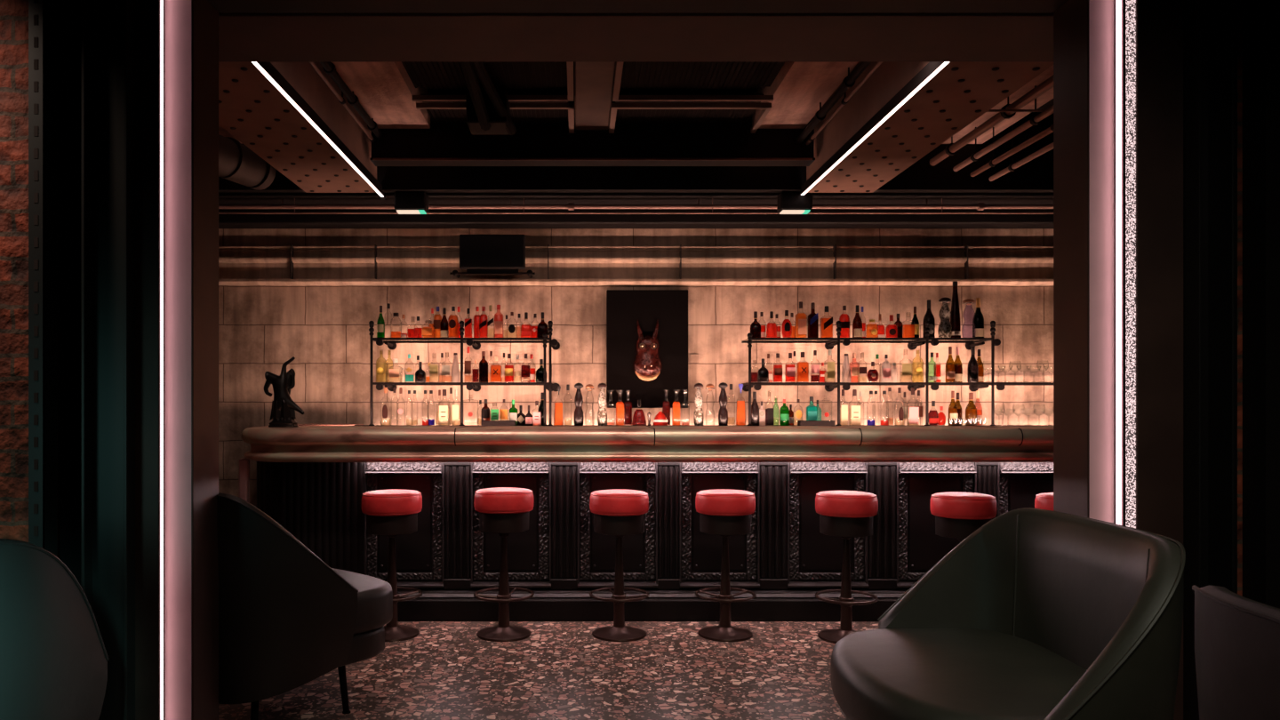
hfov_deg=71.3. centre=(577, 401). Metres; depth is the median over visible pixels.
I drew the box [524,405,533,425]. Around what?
bottle
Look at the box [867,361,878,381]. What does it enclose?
bottle
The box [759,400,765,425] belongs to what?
bottle
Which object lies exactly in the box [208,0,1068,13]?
trim
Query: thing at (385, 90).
ceiling
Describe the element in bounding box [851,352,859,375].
bottle
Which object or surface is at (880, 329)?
bottle
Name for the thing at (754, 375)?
bottle
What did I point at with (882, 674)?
seat cushion
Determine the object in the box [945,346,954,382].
bottle
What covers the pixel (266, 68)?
ceiling light line
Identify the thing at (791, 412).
bottle
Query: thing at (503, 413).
bottle
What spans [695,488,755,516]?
seat cushion
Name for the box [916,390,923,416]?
bottle
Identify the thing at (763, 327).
bottle
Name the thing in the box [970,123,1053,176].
ceiling pipe
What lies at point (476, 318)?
bottle
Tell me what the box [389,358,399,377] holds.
bottle
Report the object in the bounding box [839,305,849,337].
bottle
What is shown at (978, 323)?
bottle
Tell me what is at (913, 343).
rack
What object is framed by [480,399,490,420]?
bottle
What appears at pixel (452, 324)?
bottle
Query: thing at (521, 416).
bottle
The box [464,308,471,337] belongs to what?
bottle
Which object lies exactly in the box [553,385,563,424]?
bottle
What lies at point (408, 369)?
bottle
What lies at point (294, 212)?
conduit
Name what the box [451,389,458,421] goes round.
bottle
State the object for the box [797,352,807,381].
bottle
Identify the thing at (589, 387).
bottle
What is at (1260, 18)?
wall
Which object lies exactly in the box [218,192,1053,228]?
ceiling beam
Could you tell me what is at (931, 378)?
bottle
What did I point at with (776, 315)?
bottle
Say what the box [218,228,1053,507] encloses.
wall
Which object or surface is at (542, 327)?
bottle
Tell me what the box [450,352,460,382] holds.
bottle
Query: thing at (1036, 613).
armchair
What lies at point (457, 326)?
bottle
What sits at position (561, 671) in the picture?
floor
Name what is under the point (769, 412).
bottle
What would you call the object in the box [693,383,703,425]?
bottle
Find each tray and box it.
[480,420,515,425]
[797,420,835,425]
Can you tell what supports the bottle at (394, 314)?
on the rack at (391, 342)
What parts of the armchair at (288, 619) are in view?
leg, leg, seat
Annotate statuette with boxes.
[264,356,304,427]
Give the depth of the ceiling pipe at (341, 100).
5.21 m
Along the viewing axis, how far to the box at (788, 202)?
6.41 m
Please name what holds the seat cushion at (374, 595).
on the armchair at (288, 619)
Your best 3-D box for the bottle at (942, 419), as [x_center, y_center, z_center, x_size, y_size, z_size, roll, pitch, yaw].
[2.781,0.109,6.800,0.070,0.150,0.042,0,0,6]
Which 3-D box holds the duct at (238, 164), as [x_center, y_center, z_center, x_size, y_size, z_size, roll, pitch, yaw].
[-2.428,-1.667,5.698,0.288,0.347,1.258,0,0,18]
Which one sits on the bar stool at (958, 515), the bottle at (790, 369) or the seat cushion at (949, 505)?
the seat cushion at (949, 505)
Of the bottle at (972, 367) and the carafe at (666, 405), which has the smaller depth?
the bottle at (972, 367)
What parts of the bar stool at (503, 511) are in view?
plate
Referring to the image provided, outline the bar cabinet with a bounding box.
[363,424,1053,425]
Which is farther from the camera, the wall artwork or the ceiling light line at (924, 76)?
the wall artwork
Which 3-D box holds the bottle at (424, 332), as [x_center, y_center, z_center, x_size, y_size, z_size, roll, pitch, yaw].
[-1.135,-0.550,6.754,0.091,0.135,0.083,0,0,8]
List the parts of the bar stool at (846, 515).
plate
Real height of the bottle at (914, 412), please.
0.289 m
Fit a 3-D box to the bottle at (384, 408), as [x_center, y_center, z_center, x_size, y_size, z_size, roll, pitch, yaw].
[-1.459,0.038,6.753,0.083,0.292,0.070,0,0,0]
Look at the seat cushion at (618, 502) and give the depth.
5.01 m
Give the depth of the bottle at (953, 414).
6.73 m
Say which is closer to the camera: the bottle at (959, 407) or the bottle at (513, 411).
the bottle at (513, 411)
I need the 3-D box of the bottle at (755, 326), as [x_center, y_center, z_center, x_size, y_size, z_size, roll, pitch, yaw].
[1.351,-0.584,6.755,0.084,0.203,0.063,0,0,4]
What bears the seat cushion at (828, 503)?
on the bar stool at (846, 515)
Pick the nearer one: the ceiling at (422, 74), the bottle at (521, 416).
the ceiling at (422, 74)
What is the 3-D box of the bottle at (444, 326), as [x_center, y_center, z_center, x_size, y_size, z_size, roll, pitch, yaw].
[-1.013,-0.598,6.754,0.060,0.230,0.062,0,0,1]
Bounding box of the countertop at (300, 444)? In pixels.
[240,425,1053,462]
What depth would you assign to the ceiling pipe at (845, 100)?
5.16 m
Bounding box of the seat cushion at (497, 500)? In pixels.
[473,487,533,513]
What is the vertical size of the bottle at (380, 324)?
0.246 m
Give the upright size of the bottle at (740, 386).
0.319 m
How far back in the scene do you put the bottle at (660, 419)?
6.73 m
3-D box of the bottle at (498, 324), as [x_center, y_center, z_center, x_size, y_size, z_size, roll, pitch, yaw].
[-0.601,-0.610,6.754,0.070,0.253,0.072,0,0,-2]
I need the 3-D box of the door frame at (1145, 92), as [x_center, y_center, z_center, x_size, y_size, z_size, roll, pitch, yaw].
[2.114,-0.360,3.255,0.580,3.420,0.310,0,0,0]
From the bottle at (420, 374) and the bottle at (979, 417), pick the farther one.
the bottle at (979, 417)
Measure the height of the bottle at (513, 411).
0.201 m
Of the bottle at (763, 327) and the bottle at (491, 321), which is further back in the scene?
the bottle at (763, 327)
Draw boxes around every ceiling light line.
[250,61,386,199]
[800,61,950,195]
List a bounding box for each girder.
[218,61,376,192]
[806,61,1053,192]
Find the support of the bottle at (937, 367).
on the rack at (913, 343)
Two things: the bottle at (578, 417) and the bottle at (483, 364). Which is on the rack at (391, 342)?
the bottle at (483, 364)
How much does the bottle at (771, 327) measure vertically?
0.203 m
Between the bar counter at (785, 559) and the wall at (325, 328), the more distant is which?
the wall at (325, 328)
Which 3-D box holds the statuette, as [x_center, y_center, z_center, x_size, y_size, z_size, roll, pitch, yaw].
[-1.848,-0.063,5.600,0.248,0.444,0.148,0,0,0]
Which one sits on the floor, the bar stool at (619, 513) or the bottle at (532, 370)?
the bar stool at (619, 513)
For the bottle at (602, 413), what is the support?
on the bar cabinet
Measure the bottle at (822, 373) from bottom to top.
0.156 m
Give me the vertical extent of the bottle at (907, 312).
0.196 m
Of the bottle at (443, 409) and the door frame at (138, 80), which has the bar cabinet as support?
the bottle at (443, 409)
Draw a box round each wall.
[0,0,57,557]
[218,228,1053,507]
[1237,0,1242,596]
[1242,0,1279,608]
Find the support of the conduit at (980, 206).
attached to the wall at (325, 328)
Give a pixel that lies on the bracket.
(488, 108)
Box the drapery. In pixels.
[269,398,295,420]
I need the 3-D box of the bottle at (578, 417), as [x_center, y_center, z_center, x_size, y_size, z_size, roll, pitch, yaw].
[0.007,0.019,6.755,0.077,0.329,0.077,0,0,-3]
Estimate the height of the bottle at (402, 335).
0.194 m
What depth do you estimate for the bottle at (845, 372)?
6.73 m
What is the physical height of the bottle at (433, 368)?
0.224 m
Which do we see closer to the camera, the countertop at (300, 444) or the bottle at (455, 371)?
the countertop at (300, 444)
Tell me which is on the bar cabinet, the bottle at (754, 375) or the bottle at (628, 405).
the bottle at (628, 405)
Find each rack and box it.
[368,320,559,425]
[741,320,1053,425]
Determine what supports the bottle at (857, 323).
on the rack at (913, 343)
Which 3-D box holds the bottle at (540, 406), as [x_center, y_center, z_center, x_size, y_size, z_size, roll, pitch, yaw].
[-0.276,0.056,6.905,0.065,0.256,0.065,0,0,-6]
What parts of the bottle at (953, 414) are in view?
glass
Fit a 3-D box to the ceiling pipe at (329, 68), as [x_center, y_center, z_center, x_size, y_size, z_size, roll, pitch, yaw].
[-1.340,-1.810,5.000,0.064,0.080,2.000,0,0,0]
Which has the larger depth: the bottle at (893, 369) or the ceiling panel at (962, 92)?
the bottle at (893, 369)
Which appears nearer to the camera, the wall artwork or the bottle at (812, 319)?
the bottle at (812, 319)
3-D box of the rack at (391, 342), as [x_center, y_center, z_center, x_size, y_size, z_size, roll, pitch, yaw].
[-0.856,-0.212,6.904,1.427,0.795,0.487,0,0,0]
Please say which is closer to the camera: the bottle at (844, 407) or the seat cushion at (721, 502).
the seat cushion at (721, 502)
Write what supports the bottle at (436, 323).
on the rack at (391, 342)
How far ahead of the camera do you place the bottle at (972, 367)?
6.73 m
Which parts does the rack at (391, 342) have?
post, shelf rail, shelf rail, post, post, post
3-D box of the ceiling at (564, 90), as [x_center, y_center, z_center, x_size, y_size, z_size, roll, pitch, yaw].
[0.500,-2.110,2.450,9.400,0.080,9.900,0,0,0]
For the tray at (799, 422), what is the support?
on the bar cabinet
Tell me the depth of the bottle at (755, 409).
6.73 m
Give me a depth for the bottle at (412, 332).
6.73 m
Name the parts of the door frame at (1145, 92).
flat post, steel post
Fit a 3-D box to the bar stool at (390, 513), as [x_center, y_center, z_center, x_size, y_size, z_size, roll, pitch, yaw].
[-1.076,0.932,5.150,0.347,0.835,0.347,0,0,23]
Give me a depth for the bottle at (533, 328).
6.77 m
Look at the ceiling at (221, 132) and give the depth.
6.14 m
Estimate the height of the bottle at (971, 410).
0.254 m
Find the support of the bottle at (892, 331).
on the rack at (913, 343)
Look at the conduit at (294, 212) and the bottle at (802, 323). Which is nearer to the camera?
the conduit at (294, 212)
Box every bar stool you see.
[361,488,422,641]
[473,487,534,641]
[589,488,648,641]
[695,488,755,641]
[815,490,878,643]
[930,491,996,542]
[1034,492,1053,511]
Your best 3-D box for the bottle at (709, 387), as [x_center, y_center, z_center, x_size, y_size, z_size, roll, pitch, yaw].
[1.006,0.023,6.755,0.073,0.322,0.073,0,0,7]
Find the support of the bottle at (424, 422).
on the bar cabinet
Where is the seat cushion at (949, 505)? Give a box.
[930,491,996,519]
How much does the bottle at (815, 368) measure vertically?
0.244 m
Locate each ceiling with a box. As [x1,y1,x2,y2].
[218,96,1053,192]
[218,125,242,143]
[330,61,1053,143]
[401,61,785,122]
[426,61,1053,113]
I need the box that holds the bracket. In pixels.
[459,61,516,135]
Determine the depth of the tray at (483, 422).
6.58 m
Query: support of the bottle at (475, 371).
on the rack at (391, 342)
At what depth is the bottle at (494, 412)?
6.69 m
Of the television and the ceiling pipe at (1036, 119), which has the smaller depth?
the ceiling pipe at (1036, 119)
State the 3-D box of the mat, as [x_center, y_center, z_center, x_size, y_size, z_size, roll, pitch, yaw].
[-1.890,0.177,6.750,0.460,0.015,0.300,0,0,0]
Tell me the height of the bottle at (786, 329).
0.213 m
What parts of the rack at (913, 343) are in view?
post, post, shelf rail, shelf rail, post, post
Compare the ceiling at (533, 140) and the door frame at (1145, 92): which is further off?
the ceiling at (533, 140)
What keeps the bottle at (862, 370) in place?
on the rack at (913, 343)
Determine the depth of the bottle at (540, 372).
6.73 m
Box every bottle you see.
[376,305,384,337]
[376,367,383,374]
[382,387,387,418]
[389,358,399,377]
[391,312,400,337]
[397,387,403,414]
[399,314,407,337]
[405,353,412,375]
[408,321,417,337]
[414,316,422,337]
[415,361,425,382]
[421,320,434,337]
[422,390,428,424]
[427,390,434,424]
[429,364,437,374]
[433,306,440,328]
[439,389,447,423]
[440,307,448,337]
[441,365,449,375]
[448,306,457,337]
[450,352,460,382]
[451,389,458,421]
[455,306,460,337]
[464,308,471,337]
[464,346,471,373]
[472,360,478,382]
[473,306,479,337]
[479,306,487,337]
[479,351,487,382]
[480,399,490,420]
[487,304,493,326]
[490,356,501,381]
[490,408,498,420]
[494,304,502,334]
[499,399,507,419]
[504,353,513,381]
[508,312,515,333]
[509,399,517,425]
[513,354,520,376]
[517,405,525,425]
[520,312,531,337]
[521,353,529,381]
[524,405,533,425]
[527,353,535,382]
[531,313,536,337]
[532,400,540,423]
[536,312,548,337]
[536,359,543,382]
[537,392,543,425]
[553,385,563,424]
[573,383,583,425]
[584,384,594,424]
[597,382,607,425]
[632,408,647,425]
[653,411,667,424]
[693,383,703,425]
[705,384,714,390]
[718,382,727,425]
[736,384,746,425]
[750,311,760,337]
[751,372,757,382]
[751,391,759,425]
[757,358,768,382]
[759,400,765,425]
[760,312,765,337]
[765,408,773,424]
[766,311,776,337]
[767,353,772,379]
[773,352,782,381]
[775,313,780,337]
[779,399,789,425]
[781,310,791,337]
[785,352,795,381]
[789,404,793,425]
[794,399,801,418]
[796,301,807,337]
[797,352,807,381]
[807,302,818,337]
[807,396,816,420]
[810,350,819,381]
[819,362,826,382]
[820,305,832,337]
[827,349,835,378]
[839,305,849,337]
[841,353,850,382]
[841,389,847,421]
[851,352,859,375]
[851,389,860,423]
[852,304,862,337]
[859,367,866,373]
[860,306,865,337]
[866,390,874,424]
[867,319,877,337]
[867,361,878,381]
[875,313,885,337]
[880,390,887,424]
[881,354,890,382]
[886,314,897,337]
[890,362,897,382]
[894,313,903,337]
[897,387,904,420]
[902,312,914,337]
[902,348,911,375]
[902,392,908,418]
[909,387,919,423]
[911,306,919,337]
[915,348,922,373]
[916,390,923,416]
[922,299,935,337]
[928,352,935,380]
[928,400,938,424]
[934,352,941,382]
[937,297,951,337]
[937,406,946,424]
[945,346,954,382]
[948,390,958,425]
[950,281,960,337]
[954,347,962,382]
[955,392,962,425]
[961,298,975,328]
[965,392,976,425]
[967,347,978,382]
[972,297,983,337]
[976,349,983,382]
[976,390,982,422]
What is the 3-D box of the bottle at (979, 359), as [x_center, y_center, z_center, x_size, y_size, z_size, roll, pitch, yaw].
[3.118,-0.278,6.904,0.065,0.259,0.066,0,0,7]
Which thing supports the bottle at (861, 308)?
on the rack at (913, 343)
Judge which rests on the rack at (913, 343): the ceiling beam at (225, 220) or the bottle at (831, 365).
the bottle at (831, 365)
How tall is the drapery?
0.148 m
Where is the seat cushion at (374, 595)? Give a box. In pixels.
[331,568,392,634]
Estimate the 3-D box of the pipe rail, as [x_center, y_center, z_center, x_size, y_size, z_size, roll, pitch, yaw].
[2.800,-1.670,5.100,1.000,0.016,0.016,0,0,0]
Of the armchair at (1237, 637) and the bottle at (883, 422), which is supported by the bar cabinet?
the bottle at (883, 422)
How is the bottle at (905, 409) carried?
on the bar cabinet
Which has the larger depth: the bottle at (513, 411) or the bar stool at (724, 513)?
the bottle at (513, 411)
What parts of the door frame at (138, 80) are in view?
steel post, flat post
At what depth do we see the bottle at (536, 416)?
6.70 m
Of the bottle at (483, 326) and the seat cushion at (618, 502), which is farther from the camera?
the bottle at (483, 326)
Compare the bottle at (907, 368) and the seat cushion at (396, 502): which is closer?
the seat cushion at (396, 502)
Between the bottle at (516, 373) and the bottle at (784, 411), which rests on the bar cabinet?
the bottle at (784, 411)
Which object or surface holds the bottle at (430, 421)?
on the bar cabinet
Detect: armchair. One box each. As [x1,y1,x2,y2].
[0,538,109,719]
[216,492,392,719]
[830,507,1185,719]
[1192,584,1279,719]
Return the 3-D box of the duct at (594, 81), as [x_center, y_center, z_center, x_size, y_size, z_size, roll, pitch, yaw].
[0.095,-1.945,5.235,0.230,0.210,2.570,0,0,0]
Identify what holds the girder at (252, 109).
attached to the ceiling at (564, 90)
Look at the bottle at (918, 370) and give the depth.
6.72 m
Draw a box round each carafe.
[615,401,623,425]
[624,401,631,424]
[662,401,670,424]
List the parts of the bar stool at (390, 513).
plate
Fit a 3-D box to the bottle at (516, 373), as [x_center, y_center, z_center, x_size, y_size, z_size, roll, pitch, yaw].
[-0.462,-0.254,6.799,0.064,0.212,0.065,0,0,-5]
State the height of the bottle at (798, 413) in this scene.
0.204 m
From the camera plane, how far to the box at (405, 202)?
6.41 m
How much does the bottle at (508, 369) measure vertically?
0.217 m
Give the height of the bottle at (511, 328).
0.199 m
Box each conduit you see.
[218,198,1053,214]
[218,199,1053,210]
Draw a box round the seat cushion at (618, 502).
[589,488,648,516]
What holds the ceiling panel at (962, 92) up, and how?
attached to the ceiling at (564, 90)
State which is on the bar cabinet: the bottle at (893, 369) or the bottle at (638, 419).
the bottle at (638, 419)
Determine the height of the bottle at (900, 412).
0.292 m
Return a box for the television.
[449,234,535,277]
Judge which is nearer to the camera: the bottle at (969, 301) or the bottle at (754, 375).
the bottle at (969, 301)
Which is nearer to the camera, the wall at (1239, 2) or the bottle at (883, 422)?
the wall at (1239, 2)
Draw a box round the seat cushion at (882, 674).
[830,628,1087,719]
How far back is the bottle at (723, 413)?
6.73 m
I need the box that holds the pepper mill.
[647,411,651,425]
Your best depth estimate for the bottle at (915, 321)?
6.78 m
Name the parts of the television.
casing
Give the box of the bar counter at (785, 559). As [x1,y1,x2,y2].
[238,458,1053,621]
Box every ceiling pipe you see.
[308,61,375,142]
[319,61,382,137]
[796,61,871,143]
[805,61,882,144]
[929,75,1053,165]
[952,85,1053,171]
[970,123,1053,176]
[988,124,1053,181]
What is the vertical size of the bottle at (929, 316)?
0.290 m
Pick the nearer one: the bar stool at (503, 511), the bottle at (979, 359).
the bar stool at (503, 511)
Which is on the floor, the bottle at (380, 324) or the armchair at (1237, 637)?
the armchair at (1237, 637)
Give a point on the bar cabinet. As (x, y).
(364, 425)
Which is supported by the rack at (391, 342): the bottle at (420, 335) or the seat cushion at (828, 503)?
the bottle at (420, 335)
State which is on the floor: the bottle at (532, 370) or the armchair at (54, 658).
the armchair at (54, 658)
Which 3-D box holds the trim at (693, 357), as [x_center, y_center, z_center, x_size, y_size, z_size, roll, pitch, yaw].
[0.935,-0.345,7.147,0.070,0.080,0.025,0,0,0]
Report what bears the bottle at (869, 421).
on the bar cabinet
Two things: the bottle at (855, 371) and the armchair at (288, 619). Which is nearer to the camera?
the armchair at (288, 619)
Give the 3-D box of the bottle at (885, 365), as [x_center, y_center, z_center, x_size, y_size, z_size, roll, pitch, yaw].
[2.344,-0.253,6.754,0.070,0.210,0.057,0,0,-2]
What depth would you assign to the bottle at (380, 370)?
6.72 m
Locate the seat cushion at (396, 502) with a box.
[361,488,422,516]
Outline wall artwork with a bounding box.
[606,289,687,407]
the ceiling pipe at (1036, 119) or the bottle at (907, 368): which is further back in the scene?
the bottle at (907, 368)
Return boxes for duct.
[218,134,275,190]
[574,61,615,129]
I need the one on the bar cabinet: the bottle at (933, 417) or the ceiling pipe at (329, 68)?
the bottle at (933, 417)
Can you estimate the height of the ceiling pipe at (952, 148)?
0.189 m
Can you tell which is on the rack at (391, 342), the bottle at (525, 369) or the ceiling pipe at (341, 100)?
the bottle at (525, 369)
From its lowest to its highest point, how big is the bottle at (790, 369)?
0.224 m
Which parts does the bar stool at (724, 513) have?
plate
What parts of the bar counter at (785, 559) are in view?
post, moulding, scroll frame, panel, moulding, panel, scroll frame, panel, scroll frame, moulding, sill moulding, panel, scroll frame, moulding, scroll frame, panel, moulding, panel, scroll frame, moulding, scroll frame, moulding, panel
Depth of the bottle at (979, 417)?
6.88 m
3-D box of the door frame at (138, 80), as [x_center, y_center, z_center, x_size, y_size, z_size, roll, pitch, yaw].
[-1.652,-0.360,3.260,0.552,3.420,0.300,0,0,0]
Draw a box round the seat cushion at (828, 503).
[815,490,878,517]
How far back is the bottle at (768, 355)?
6.88 m
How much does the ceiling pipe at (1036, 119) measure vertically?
0.438 m
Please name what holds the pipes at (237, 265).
attached to the wall at (325, 328)
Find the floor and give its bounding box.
[218,621,878,719]
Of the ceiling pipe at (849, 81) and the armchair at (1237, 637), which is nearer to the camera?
the armchair at (1237, 637)
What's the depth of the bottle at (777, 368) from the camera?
6.73 m
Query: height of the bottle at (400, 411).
0.294 m
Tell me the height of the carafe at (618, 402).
0.272 m
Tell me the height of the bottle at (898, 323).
0.201 m
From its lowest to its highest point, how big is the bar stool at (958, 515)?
0.835 m
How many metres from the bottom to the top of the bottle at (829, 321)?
0.243 m
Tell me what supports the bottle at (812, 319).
on the rack at (913, 343)
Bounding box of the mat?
[297,424,363,425]
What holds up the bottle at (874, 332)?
on the rack at (913, 343)
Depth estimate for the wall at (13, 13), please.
3.14 m
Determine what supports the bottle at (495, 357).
on the rack at (391, 342)
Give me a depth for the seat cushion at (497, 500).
5.01 m
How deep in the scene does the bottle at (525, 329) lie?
6.73 m
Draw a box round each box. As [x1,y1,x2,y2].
[394,191,428,214]
[776,191,812,214]
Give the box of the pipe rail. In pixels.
[987,109,1045,111]
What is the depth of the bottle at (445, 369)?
6.72 m
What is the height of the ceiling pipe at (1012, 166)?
0.505 m
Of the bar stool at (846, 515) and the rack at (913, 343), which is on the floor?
the bar stool at (846, 515)
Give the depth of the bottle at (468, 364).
6.73 m
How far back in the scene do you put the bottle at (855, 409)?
6.72 m
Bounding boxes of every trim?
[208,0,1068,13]
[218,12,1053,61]
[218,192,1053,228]
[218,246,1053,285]
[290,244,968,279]
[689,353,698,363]
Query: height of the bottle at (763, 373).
0.180 m
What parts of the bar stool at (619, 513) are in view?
plate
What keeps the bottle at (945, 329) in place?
on the rack at (913, 343)
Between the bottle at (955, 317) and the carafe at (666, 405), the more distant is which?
the carafe at (666, 405)
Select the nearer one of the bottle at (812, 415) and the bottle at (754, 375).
the bottle at (812, 415)
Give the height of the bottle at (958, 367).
0.266 m
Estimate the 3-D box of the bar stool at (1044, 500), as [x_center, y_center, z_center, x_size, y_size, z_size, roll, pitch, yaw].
[2.754,0.932,4.980,0.347,0.835,0.347,0,0,34]

